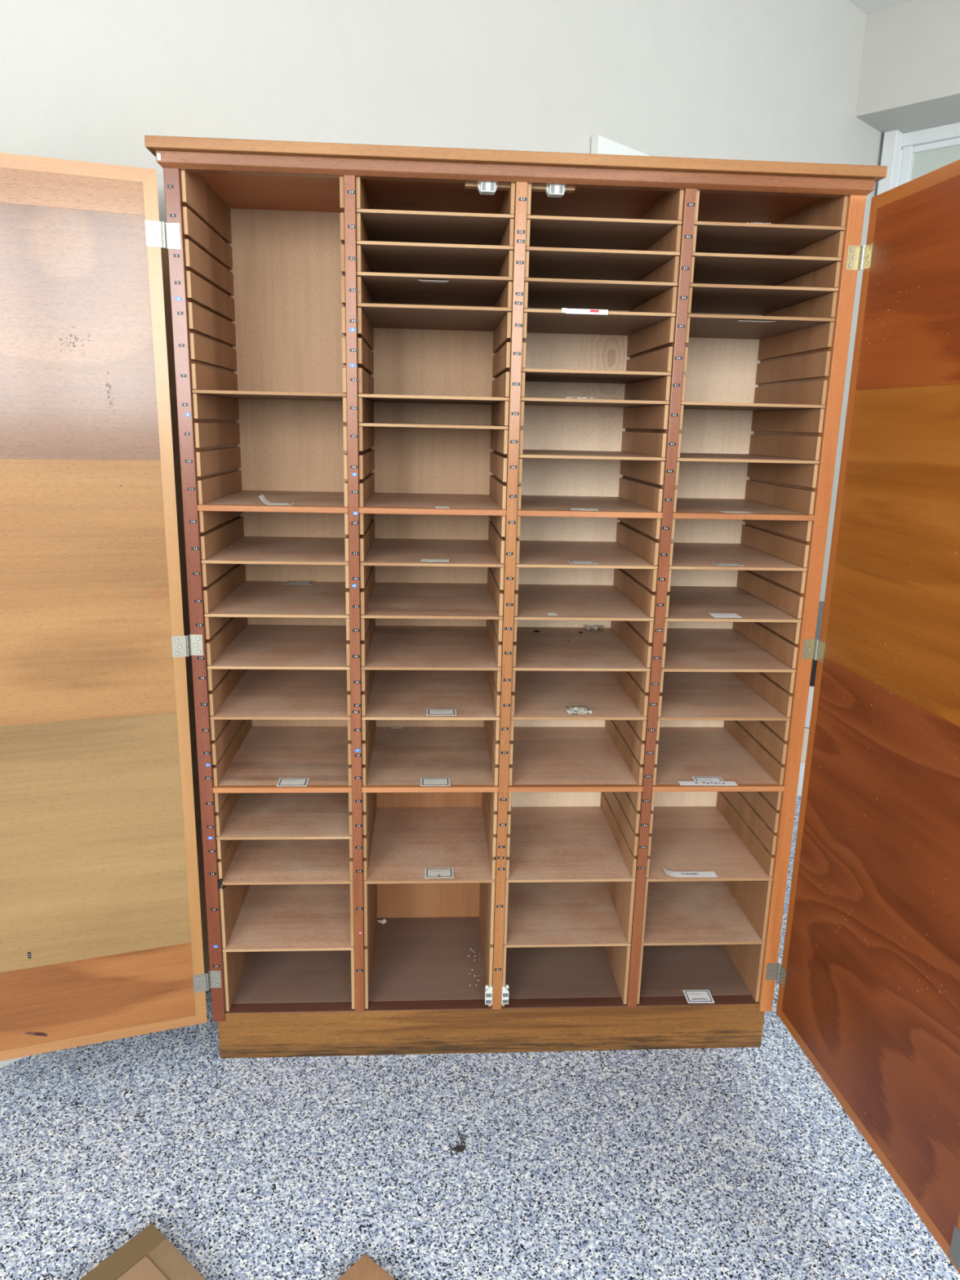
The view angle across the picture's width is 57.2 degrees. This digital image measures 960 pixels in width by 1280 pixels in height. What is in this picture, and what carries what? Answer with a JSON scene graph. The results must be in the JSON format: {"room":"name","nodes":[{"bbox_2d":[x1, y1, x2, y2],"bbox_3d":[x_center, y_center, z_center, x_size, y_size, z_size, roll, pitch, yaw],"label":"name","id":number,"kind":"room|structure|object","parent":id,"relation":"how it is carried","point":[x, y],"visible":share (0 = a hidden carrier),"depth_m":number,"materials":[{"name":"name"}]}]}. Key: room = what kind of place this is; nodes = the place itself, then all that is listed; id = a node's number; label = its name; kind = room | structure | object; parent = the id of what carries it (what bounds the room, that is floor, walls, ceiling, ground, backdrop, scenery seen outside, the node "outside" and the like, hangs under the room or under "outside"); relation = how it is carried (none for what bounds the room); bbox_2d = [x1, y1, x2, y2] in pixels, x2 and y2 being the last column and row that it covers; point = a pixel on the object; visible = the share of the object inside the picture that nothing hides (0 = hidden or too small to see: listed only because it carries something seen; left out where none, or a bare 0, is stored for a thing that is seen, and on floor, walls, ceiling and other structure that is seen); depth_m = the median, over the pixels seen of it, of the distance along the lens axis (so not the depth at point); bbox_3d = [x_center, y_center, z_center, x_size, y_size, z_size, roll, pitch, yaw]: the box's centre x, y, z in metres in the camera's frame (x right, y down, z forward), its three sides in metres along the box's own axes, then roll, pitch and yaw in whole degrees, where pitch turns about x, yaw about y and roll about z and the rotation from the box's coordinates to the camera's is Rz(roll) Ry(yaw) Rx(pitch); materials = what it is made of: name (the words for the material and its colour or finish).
{"room":"storage room","nodes":[
{"label":"storage room","id":0,"kind":"room"},
{"bbox_2d":[0,0,884,1067],"bbox_3d":[-0.975,-0.698,1.945,0.150,3.440,8.700,14,19,43],"label":"wall","id":1,"kind":"structure","parent":0,"point":[81,80],"depth_m":2.50,"materials":[{"name":"paint"}]},
{"bbox_2d":[591,135,649,155],"bbox_3d":[0.937,-1.225,3.664,0.034,1.227,1.600,14,19,43],"label":"board","id":2,"kind":"object","parent":1,"relation":"attached to","point":[600,144],"visible":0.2,"depth_m":3.00,"materials":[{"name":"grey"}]},
{"bbox_2d":[0,795,959,1279],"bbox_3d":[0.773,1.481,0.658,4.920,0.100,8.700,14,19,43],"label":"floor","id":3,"kind":"structure","parent":0,"point":[733,1163],"depth_m":1.86,"materials":[{"name":"grey carpet"}]},
{"bbox_2d":[79,1222,205,1279],"bbox_3d":[-0.660,1.191,1.423,0.270,0.036,0.473,11,17,35],"label":"cardboard box","id":4,"kind":"object","parent":3,"relation":"on","point":[148,1255],"visible":1,"depth_m":1.60,"materials":[{"name":"brown cardboard"}]},
{"bbox_2d":[337,1253,395,1279],"bbox_3d":[-0.105,1.209,1.430,0.450,0.022,0.200,12,18,38],"label":"cardboard box","id":5,"kind":"object","parent":3,"relation":"on","point":[365,1268],"visible":1,"depth_m":1.60,"materials":[{"name":"brown cardboard"}]},
{"bbox_2d":[448,1131,466,1152],"bbox_3d":[-0.043,1.095,1.915,0.035,0.014,0.039,10,16,32],"label":"insect","id":6,"kind":"object","parent":3,"relation":"on","point":[458,1148],"visible":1,"depth_m":1.91,"materials":[{"name":"black"}]},
{"bbox_2d":[0,135,959,1274],"bbox_3d":[-0.228,0.076,1.802,2.144,2.037,1.139,0,14,-3],"label":"tall cabinet","id":7,"kind":"object","parent":3,"relation":"on","point":[316,371],"depth_m":1.99,"materials":[{"name":"brown wood"}]},
{"bbox_2d":[191,389,346,400],"bbox_3d":[-0.442,-0.553,1.998,0.312,0.007,0.412,0,14,-3],"label":"shelf","id":8,"kind":"object","parent":7,"relation":"attached to","point":[197,394],"depth_m":1.89,"materials":[{"name":"brown wood"}]},
{"bbox_2d":[197,489,348,513],"bbox_3d":[-0.447,-0.325,2.053,0.313,0.012,0.419,0,14,-3],"label":"shelf","id":9,"kind":"object","parent":7,"relation":"attached to","point":[333,501],"depth_m":1.94,"materials":[{"name":"brown wood"}]},
{"bbox_2d":[200,536,348,564],"bbox_3d":[-0.449,-0.214,2.081,0.312,0.007,0.412,0,14,-3],"label":"shelf","id":10,"kind":"object","parent":7,"relation":"attached to","point":[286,550],"depth_m":2.02,"materials":[{"name":"brown wood"}]},
{"bbox_2d":[258,494,293,505],"bbox_3d":[-0.437,-0.301,1.890,0.066,0.018,0.052,0,14,-5],"label":"card","id":11,"kind":"object","parent":7,"relation":"on","point":[262,497],"visible":1,"depth_m":1.89,"materials":[{"name":"grey paper"}]},
{"bbox_2d":[204,581,349,617],"bbox_3d":[-0.452,-0.101,2.110,0.312,0.007,0.411,0,14,-3],"label":"shelf","id":12,"kind":"object","parent":7,"relation":"attached to","point":[273,599],"depth_m":2.05,"materials":[{"name":"brown wood"}]},
{"bbox_2d":[207,624,350,670],"bbox_3d":[-0.455,0.013,2.138,0.312,0.007,0.411,0,14,-3],"label":"shelf","id":13,"kind":"object","parent":7,"relation":"attached to","point":[251,646],"depth_m":2.09,"materials":[{"name":"brown wood"}]},
{"bbox_2d":[209,669,351,719],"bbox_3d":[-0.457,0.126,2.166,0.312,0.007,0.411,0,14,-3],"label":"shelf","id":14,"kind":"object","parent":7,"relation":"attached to","point":[255,694],"depth_m":2.11,"materials":[{"name":"brown wood"}]},
{"bbox_2d":[212,726,351,793],"bbox_3d":[-0.461,0.292,2.204,0.313,0.012,0.419,0,14,-3],"label":"shelf","id":15,"kind":"object","parent":7,"relation":"attached to","point":[264,755],"depth_m":2.15,"materials":[{"name":"brown wood"}]},
{"bbox_2d":[216,792,352,839],"bbox_3d":[-0.463,0.409,2.235,0.312,0.007,0.412,0,14,-3],"label":"shelf","id":16,"kind":"object","parent":7,"relation":"attached to","point":[251,815],"depth_m":2.13,"materials":[{"name":"brown wood"}]},
{"bbox_2d":[222,839,353,884],"bbox_3d":[-0.466,0.522,2.263,0.312,0.007,0.410,0,14,-3],"label":"shelf","id":17,"kind":"object","parent":7,"relation":"attached to","point":[281,861],"depth_m":2.15,"materials":[{"name":"brown wood"}]},
{"bbox_2d":[222,884,354,951],"bbox_3d":[-0.470,0.692,2.304,0.312,0.007,0.412,0,14,-3],"label":"shelf","id":18,"kind":"object","parent":7,"relation":"attached to","point":[291,917],"depth_m":2.23,"materials":[{"name":"brown wood"}]},
{"bbox_2d":[276,777,309,786],"bbox_3d":[-0.431,0.328,2.030,0.069,0.001,0.047,0,14,-3],"label":"card","id":19,"kind":"object","parent":7,"relation":"on","point":[282,781],"visible":1,"depth_m":2.03,"materials":[{"name":"grey paper"}]},
{"bbox_2d":[284,581,314,584],"bbox_3d":[-0.467,-0.148,2.279,0.069,0.001,0.050,0,14,-3],"label":"card","id":20,"kind":"object","parent":7,"relation":"on","point":[286,582],"visible":1,"depth_m":2.28,"materials":[{"name":"grey paper"}]},
{"bbox_2d":[377,919,386,924],"bbox_3d":[-0.281,0.808,2.537,0.025,0.008,0.025,-3,15,-19],"label":"flake","id":21,"kind":"object","parent":7,"relation":"on","point":[383,921],"visible":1,"depth_m":2.54,"materials":[{"name":"beige"}]},
{"bbox_2d":[390,726,403,728],"bbox_3d":[-0.228,0.239,2.410,0.034,0.001,0.018,0,14,-3],"label":"card","id":22,"kind":"object","parent":7,"relation":"on","point":[390,726],"visible":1,"depth_m":2.41,"materials":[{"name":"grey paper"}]},
{"bbox_2d":[363,807,495,884],"bbox_3d":[-0.131,0.524,2.283,0.312,0.007,0.411,0,14,-3],"label":"shelf","id":23,"kind":"object","parent":7,"relation":"attached to","point":[409,839],"depth_m":2.25,"materials":[{"name":"brown wood"}]},
{"bbox_2d":[361,726,498,792],"bbox_3d":[-0.126,0.295,2.225,0.313,0.012,0.419,0,14,-3],"label":"shelf","id":24,"kind":"object","parent":7,"relation":"attached to","point":[399,757],"depth_m":2.18,"materials":[{"name":"brown wood"}]},
{"bbox_2d":[361,670,500,719],"bbox_3d":[-0.122,0.129,2.186,0.312,0.007,0.412,0,14,-3],"label":"shelf","id":25,"kind":"object","parent":7,"relation":"attached to","point":[393,695],"depth_m":2.14,"materials":[{"name":"brown wood"}]},
{"bbox_2d":[360,625,501,671],"bbox_3d":[-0.119,0.015,2.157,0.312,0.007,0.412,0,14,-3],"label":"shelf","id":26,"kind":"object","parent":7,"relation":"attached to","point":[390,647],"depth_m":2.12,"materials":[{"name":"brown wood"}]},
{"bbox_2d":[360,582,502,619],"bbox_3d":[-0.117,-0.099,2.130,0.312,0.007,0.411,0,14,-3],"label":"shelf","id":27,"kind":"object","parent":7,"relation":"attached to","point":[385,600],"depth_m":2.08,"materials":[{"name":"brown wood"}]},
{"bbox_2d":[360,537,504,567],"bbox_3d":[-0.114,-0.211,2.103,0.312,0.007,0.411,0,14,-3],"label":"shelf","id":28,"kind":"object","parent":7,"relation":"attached to","point":[404,552],"depth_m":2.06,"materials":[{"name":"brown wood"}]},
{"bbox_2d":[359,492,506,515],"bbox_3d":[-0.112,-0.323,2.073,0.313,0.012,0.419,0,14,-3],"label":"shelf","id":29,"kind":"object","parent":7,"relation":"attached to","point":[485,504],"depth_m":1.97,"materials":[{"name":"brown wood"}]},
{"bbox_2d":[358,422,508,429],"bbox_3d":[-0.108,-0.495,2.033,0.312,0.007,0.410,0,14,-3],"label":"shelf","id":30,"kind":"object","parent":7,"relation":"attached to","point":[361,425],"depth_m":1.84,"materials":[{"name":"brown wood"}]},
{"bbox_2d":[418,280,448,282],"bbox_3d":[-0.095,-0.729,1.790,0.062,0.003,0.038,0,14,-3],"label":"label","id":31,"kind":"object","parent":7,"relation":"hanging from","point":[427,281],"visible":1,"depth_m":1.79,"materials":[{"name":"grey paper"}]},
{"bbox_2d":[358,393,509,404],"bbox_3d":[-0.107,-0.551,2.018,0.312,0.007,0.412,0,14,-3],"label":"shelf","id":32,"kind":"object","parent":7,"relation":"attached to","point":[363,398],"depth_m":1.94,"materials":[{"name":"brown wood"}]},
{"bbox_2d":[357,302,511,331],"bbox_3d":[-0.103,-0.722,1.977,0.312,0.007,0.411,0,14,-3],"label":"shelf","id":33,"kind":"object","parent":7,"relation":"attached to","point":[378,317],"depth_m":1.92,"materials":[{"name":"brown wood"}]},
{"bbox_2d":[356,271,512,306],"bbox_3d":[-0.102,-0.778,1.962,0.312,0.007,0.412,0,14,-3],"label":"shelf","id":34,"kind":"object","parent":7,"relation":"attached to","point":[394,288],"depth_m":1.91,"materials":[{"name":"brown wood"}]},
{"bbox_2d":[420,558,449,562],"bbox_3d":[-0.098,-0.175,1.929,0.062,0.002,0.040,1,14,-1],"label":"card","id":35,"kind":"object","parent":7,"relation":"on","point":[424,559],"visible":1,"depth_m":1.93,"materials":[{"name":"grey paper"}]},
{"bbox_2d":[356,240,513,276],"bbox_3d":[-0.100,-0.835,1.949,0.312,0.007,0.411,0,14,-3],"label":"shelf","id":36,"kind":"object","parent":7,"relation":"attached to","point":[397,257],"depth_m":1.87,"materials":[{"name":"brown wood"}]},
{"bbox_2d":[355,208,514,245],"bbox_3d":[-0.099,-0.891,1.936,0.312,0.007,0.410,0,14,-3],"label":"shelf","id":37,"kind":"object","parent":7,"relation":"attached to","point":[378,225],"depth_m":1.84,"materials":[{"name":"brown wood"}]},
{"bbox_2d":[420,777,450,786],"bbox_3d":[-0.104,0.330,2.050,0.069,0.001,0.047,0,14,-3],"label":"card","id":38,"kind":"object","parent":7,"relation":"on","point":[424,781],"visible":1,"depth_m":2.05,"materials":[{"name":"grey paper"}]},
{"bbox_2d":[424,867,453,878],"bbox_3d":[-0.098,0.560,2.117,0.069,0.001,0.047,0,14,-3],"label":"card","id":39,"kind":"object","parent":7,"relation":"on","point":[446,873],"visible":1,"depth_m":2.12,"materials":[{"name":"grey paper"}]},
{"bbox_2d":[426,708,456,715],"bbox_3d":[-0.089,0.165,2.016,0.069,0.001,0.047,0,14,-3],"label":"card","id":40,"kind":"object","parent":7,"relation":"on","point":[429,712],"visible":1,"depth_m":2.02,"materials":[{"name":"grey paper"}]},
{"bbox_2d":[435,506,449,508],"bbox_3d":[-0.081,-0.286,1.897,0.030,0.001,0.040,0,14,-5],"label":"card","id":41,"kind":"object","parent":7,"relation":"on","point":[437,507],"visible":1,"depth_m":1.89,"materials":[{"name":"grey paper"}]},
{"bbox_2d":[546,613,556,615],"bbox_3d":[0.161,-0.058,1.970,0.020,0.001,0.024,0,14,-3],"label":"card","id":42,"kind":"object","parent":7,"relation":"on","point":[548,614],"visible":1,"depth_m":1.97,"materials":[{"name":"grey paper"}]},
{"bbox_2d":[503,881,631,947],"bbox_3d":[0.202,0.697,2.346,0.314,0.007,0.410,0,14,-3],"label":"shelf","id":43,"kind":"object","parent":7,"relation":"attached to","point":[571,913],"depth_m":2.27,"materials":[{"name":"brown wood"}]},
{"bbox_2d":[505,806,635,882],"bbox_3d":[0.206,0.527,2.303,0.314,0.007,0.411,0,14,-3],"label":"shelf","id":44,"kind":"object","parent":7,"relation":"attached to","point":[548,844],"depth_m":2.26,"materials":[{"name":"brown wood"}]},
{"bbox_2d":[508,726,643,791],"bbox_3d":[0.211,0.297,2.245,0.315,0.012,0.419,0,14,-3],"label":"shelf","id":45,"kind":"object","parent":7,"relation":"attached to","point":[545,758],"depth_m":2.19,"materials":[{"name":"brown wood"}]},
{"bbox_2d":[563,705,592,714],"bbox_3d":[0.227,0.162,2.042,0.056,0.008,0.046,-2,14,-13],"label":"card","id":46,"kind":"object","parent":7,"relation":"on","point":[584,710],"visible":1,"depth_m":2.04,"materials":[{"name":"paper"}]},
{"bbox_2d":[510,671,647,719],"bbox_3d":[0.214,0.130,2.206,0.314,0.007,0.411,0,14,-3],"label":"shelf","id":47,"kind":"object","parent":7,"relation":"attached to","point":[539,695],"depth_m":2.16,"materials":[{"name":"brown wood"}]},
{"bbox_2d":[511,626,650,671],"bbox_3d":[0.217,0.018,2.179,0.314,0.007,0.410,0,14,-3],"label":"shelf","id":48,"kind":"object","parent":7,"relation":"attached to","point":[548,649],"depth_m":2.13,"materials":[{"name":"brown wood"}]},
{"bbox_2d":[565,396,597,399],"bbox_3d":[0.214,-0.509,1.851,0.066,0.003,0.012,0,14,-3],"label":"paper scrap","id":49,"kind":"object","parent":7,"relation":"on","point":[566,397],"visible":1,"depth_m":1.85,"materials":[{"name":"grey paper"}]},
{"bbox_2d":[567,560,597,564],"bbox_3d":[0.227,-0.172,1.951,0.060,0.001,0.044,0,14,-5],"label":"card","id":50,"kind":"object","parent":7,"relation":"on","point":[570,562],"visible":1,"depth_m":1.95,"materials":[{"name":"grey paper"}]},
{"bbox_2d":[513,584,653,621],"bbox_3d":[0.220,-0.095,2.151,0.314,0.007,0.411,0,14,-3],"label":"shelf","id":51,"kind":"object","parent":7,"relation":"attached to","point":[614,602],"depth_m":2.10,"materials":[{"name":"brown wood"}]},
{"bbox_2d":[569,507,599,511],"bbox_3d":[0.228,-0.285,1.919,0.060,0.002,0.044,2,14,2],"label":"card","id":52,"kind":"object","parent":7,"relation":"on","point":[571,508],"visible":1,"depth_m":1.92,"materials":[{"name":"grey paper"}]},
{"bbox_2d":[561,307,608,315],"bbox_3d":[0.213,-0.671,1.801,0.095,0.010,0.015,0,14,-3],"label":"tape","id":53,"kind":"object","parent":7,"relation":"attached to","point":[578,311],"visible":1,"depth_m":1.79,"materials":[{"name":"white paper"}]},
{"bbox_2d":[515,540,657,568],"bbox_3d":[0.222,-0.209,2.123,0.314,0.007,0.410,0,14,-3],"label":"shelf","id":54,"kind":"object","parent":7,"relation":"attached to","point":[611,554],"depth_m":2.07,"materials":[{"name":"brown wood"}]},
{"bbox_2d":[516,495,662,518],"bbox_3d":[0.225,-0.320,2.094,0.315,0.012,0.419,0,14,-3],"label":"shelf","id":55,"kind":"object","parent":7,"relation":"attached to","point":[608,506],"depth_m":1.98,"materials":[{"name":"brown wood"}]},
{"bbox_2d":[519,448,665,460],"bbox_3d":[0.227,-0.436,2.067,0.314,0.007,0.412,0,14,-3],"label":"shelf","id":56,"kind":"object","parent":7,"relation":"attached to","point":[554,454],"depth_m":1.96,"materials":[{"name":"brown wood"}]},
{"bbox_2d":[582,624,604,630],"bbox_3d":[0.307,-0.035,2.365,0.052,0.008,0.036,-2,14,-12],"label":"card","id":57,"kind":"object","parent":7,"relation":"on","point":[592,626],"visible":1,"depth_m":2.36,"materials":[{"name":"grey paper"}]},
{"bbox_2d":[520,397,669,407],"bbox_3d":[0.230,-0.549,2.039,0.314,0.007,0.411,0,14,-3],"label":"shelf","id":58,"kind":"object","parent":7,"relation":"attached to","point":[525,402],"depth_m":1.92,"materials":[{"name":"brown wood"}]},
{"bbox_2d":[521,368,671,383],"bbox_3d":[0.231,-0.606,2.026,0.314,0.007,0.410,0,14,-3],"label":"shelf","id":59,"kind":"object","parent":7,"relation":"attached to","point":[652,375],"depth_m":1.92,"materials":[{"name":"brown wood"}]},
{"bbox_2d":[523,308,675,335],"bbox_3d":[0.234,-0.718,1.998,0.314,0.007,0.411,0,14,-3],"label":"shelf","id":60,"kind":"object","parent":7,"relation":"attached to","point":[540,322],"depth_m":1.94,"materials":[{"name":"brown wood"}]},
{"bbox_2d":[524,277,677,311],"bbox_3d":[0.235,-0.776,1.984,0.314,0.007,0.410,0,14,-3],"label":"shelf","id":61,"kind":"object","parent":7,"relation":"attached to","point":[543,293],"depth_m":1.92,"materials":[{"name":"brown wood"}]},
{"bbox_2d":[525,246,679,281],"bbox_3d":[0.236,-0.832,1.970,0.314,0.007,0.411,0,14,-3],"label":"shelf","id":62,"kind":"object","parent":7,"relation":"attached to","point":[544,262],"depth_m":1.88,"materials":[{"name":"brown wood"}]},
{"bbox_2d":[526,214,682,250],"bbox_3d":[0.237,-0.888,1.956,0.314,0.007,0.410,0,14,-3],"label":"shelf","id":63,"kind":"object","parent":7,"relation":"attached to","point":[545,231],"depth_m":1.85,"materials":[{"name":"brown wood"}]},
{"bbox_2d":[682,990,715,1003],"bbox_3d":[0.555,0.905,2.235,0.068,0.001,0.052,1,14,-2],"label":"card","id":64,"kind":"object","parent":7,"relation":"on","point":[691,996],"visible":1,"depth_m":2.23,"materials":[{"name":"white paper"}]},
{"bbox_2d":[640,880,765,946],"bbox_3d":[0.538,0.699,2.367,0.313,0.007,0.410,0,14,-3],"label":"shelf","id":65,"kind":"object","parent":7,"relation":"attached to","point":[702,913],"depth_m":2.28,"materials":[{"name":"brown wood"}]},
{"bbox_2d":[692,776,723,781],"bbox_3d":[0.545,0.334,2.093,0.069,0.001,0.048,0,14,-3],"label":"card","id":66,"kind":"object","parent":7,"relation":"on","point":[695,778],"visible":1,"depth_m":2.10,"materials":[{"name":"white paper"}]},
{"bbox_2d":[645,806,773,881],"bbox_3d":[0.542,0.530,2.324,0.313,0.007,0.412,0,14,-3],"label":"shelf","id":67,"kind":"object","parent":7,"relation":"attached to","point":[684,838],"depth_m":2.28,"materials":[{"name":"brown wood"}]},
{"bbox_2d":[652,727,784,791],"bbox_3d":[0.547,0.300,2.266,0.314,0.012,0.419,0,14,-3],"label":"shelf","id":68,"kind":"object","parent":7,"relation":"attached to","point":[684,753],"depth_m":2.21,"materials":[{"name":"brown wood"}]},
{"bbox_2d":[657,671,790,720],"bbox_3d":[0.551,0.134,2.227,0.313,0.007,0.410,0,14,-3],"label":"shelf","id":69,"kind":"object","parent":7,"relation":"attached to","point":[686,695],"depth_m":2.16,"materials":[{"name":"brown wood"}]},
{"bbox_2d":[708,613,742,617],"bbox_3d":[0.556,-0.056,1.997,0.064,0.001,0.044,0,14,-5],"label":"card","id":70,"kind":"object","parent":7,"relation":"on","point":[714,615],"visible":1,"depth_m":2.00,"materials":[{"name":"white paper"}]},
{"bbox_2d":[713,563,742,565],"bbox_3d":[0.555,-0.169,1.969,0.060,0.001,0.036,0,14,-3],"label":"card","id":71,"kind":"object","parent":7,"relation":"on","point":[717,564],"visible":1,"depth_m":1.97,"materials":[{"name":"grey paper"}]},
{"bbox_2d":[661,628,795,672],"bbox_3d":[0.554,0.021,2.199,0.313,0.007,0.412,0,14,-3],"label":"shelf","id":72,"kind":"object","parent":7,"relation":"attached to","point":[686,650],"depth_m":2.13,"materials":[{"name":"brown wood"}]},
{"bbox_2d":[665,586,801,622],"bbox_3d":[0.556,-0.093,2.171,0.313,0.007,0.411,0,14,-3],"label":"shelf","id":73,"kind":"object","parent":7,"relation":"attached to","point":[686,603],"depth_m":2.11,"materials":[{"name":"brown wood"}]},
{"bbox_2d":[720,511,751,513],"bbox_3d":[0.562,-0.282,1.938,0.062,0.001,0.036,0,14,-3],"label":"card","id":74,"kind":"object","parent":7,"relation":"on","point":[741,512],"visible":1,"depth_m":1.94,"materials":[{"name":"grey paper"}]},
{"bbox_2d":[668,542,807,571],"bbox_3d":[0.559,-0.206,2.144,0.313,0.007,0.410,0,14,-3],"label":"shelf","id":75,"kind":"object","parent":7,"relation":"attached to","point":[753,556],"depth_m":2.07,"materials":[{"name":"brown wood"}]},
{"bbox_2d":[672,497,814,520],"bbox_3d":[0.561,-0.317,2.114,0.314,0.012,0.419,0,14,-3],"label":"shelf","id":76,"kind":"object","parent":7,"relation":"attached to","point":[761,508],"depth_m":2.00,"materials":[{"name":"brown wood"}]},
{"bbox_2d":[676,453,819,463],"bbox_3d":[0.564,-0.433,2.087,0.313,0.007,0.411,0,14,-3],"label":"shelf","id":77,"kind":"object","parent":7,"relation":"attached to","point":[749,458],"depth_m":1.96,"materials":[{"name":"brown wood"}]},
{"bbox_2d":[680,401,825,410],"bbox_3d":[0.566,-0.546,2.061,0.313,0.007,0.409,0,14,-3],"label":"shelf","id":78,"kind":"object","parent":7,"relation":"attached to","point":[685,406],"depth_m":1.92,"materials":[{"name":"brown wood"}]},
{"bbox_2d":[736,320,770,322],"bbox_3d":[0.574,-0.667,1.844,0.078,0.003,0.038,0,14,-3],"label":"label","id":79,"kind":"object","parent":7,"relation":"hanging from","point":[739,320],"visible":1,"depth_m":1.84,"materials":[{"name":"grey paper"}]},
{"bbox_2d":[687,313,835,339],"bbox_3d":[0.570,-0.716,2.018,0.313,0.007,0.410,0,14,-3],"label":"shelf","id":80,"kind":"object","parent":7,"relation":"attached to","point":[702,326],"depth_m":1.94,"materials":[{"name":"brown wood"}]},
{"bbox_2d":[689,283,838,315],"bbox_3d":[0.572,-0.773,2.005,0.313,0.007,0.410,0,14,-3],"label":"shelf","id":81,"kind":"object","parent":7,"relation":"attached to","point":[707,299],"depth_m":1.93,"materials":[{"name":"brown wood"}]},
{"bbox_2d":[692,252,841,285],"bbox_3d":[0.573,-0.830,1.991,0.313,0.007,0.410,0,14,-3],"label":"shelf","id":82,"kind":"object","parent":7,"relation":"attached to","point":[708,268],"depth_m":1.90,"materials":[{"name":"brown wood"}]},
{"bbox_2d":[693,221,845,255],"bbox_3d":[0.574,-0.886,1.976,0.313,0.007,0.411,0,14,-3],"label":"shelf","id":83,"kind":"object","parent":7,"relation":"attached to","point":[729,237],"depth_m":1.87,"materials":[{"name":"brown wood"}]},
{"bbox_2d":[796,762,804,796],"bbox_3d":[1.382,0.601,3.798,0.240,0.137,0.056,7,15,21],"label":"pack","id":84,"kind":"object","parent":3,"relation":"on","point":[802,764],"visible":0.11,"depth_m":3.77,"materials":[{"name":"white"}]},
{"bbox_2d":[800,685,813,763],"bbox_3d":[1.476,0.388,3.965,0.450,0.476,0.400,7,15,21],"label":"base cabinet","id":85,"kind":"object","parent":3,"relation":"on","point":[811,688],"visible":0.09,"depth_m":3.77,"materials":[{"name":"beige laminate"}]},
{"bbox_2d":[809,658,817,686],"bbox_3d":[1.474,0.108,3.861,0.380,0.116,0.310,7,15,21],"label":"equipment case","id":86,"kind":"object","parent":85,"relation":"on","point":[814,662],"visible":0.06,"depth_m":3.72,"materials":[{"name":"black plastic"}]},
{"bbox_2d":[813,600,824,657],"bbox_3d":[1.476,-0.045,3.819,0.360,0.200,0.280,7,15,21],"label":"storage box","id":87,"kind":"object","parent":86,"relation":"on","point":[820,616],"visible":0.06,"depth_m":3.69,"materials":[{"name":"grey"}]},
{"bbox_2d":[848,0,915,14],"bbox_3d":[0.850,-1.956,-0.187,4.920,0.100,8.700,14,19,43],"label":"ceiling","id":88,"kind":"structure","parent":0,"point":[867,6],"depth_m":4.05,"materials":[{"name":"white paint"}]},
{"bbox_2d":[855,0,959,134],"bbox_3d":[3.665,-2.349,2.782,4.700,0.430,0.500,14,19,43],"label":"wall","id":89,"kind":"structure","parent":0,"point":[909,76],"depth_m":4.08,"materials":[{"name":"paint"}]},
{"bbox_2d":[876,122,959,195],"bbox_3d":[3.725,-0.700,3.288,4.700,3.010,0.142,14,19,43],"label":"window","id":90,"kind":"structure","parent":89,"relation":"in","point":[925,151],"depth_m":4.46,"materials":[{"name":"grey paint"}]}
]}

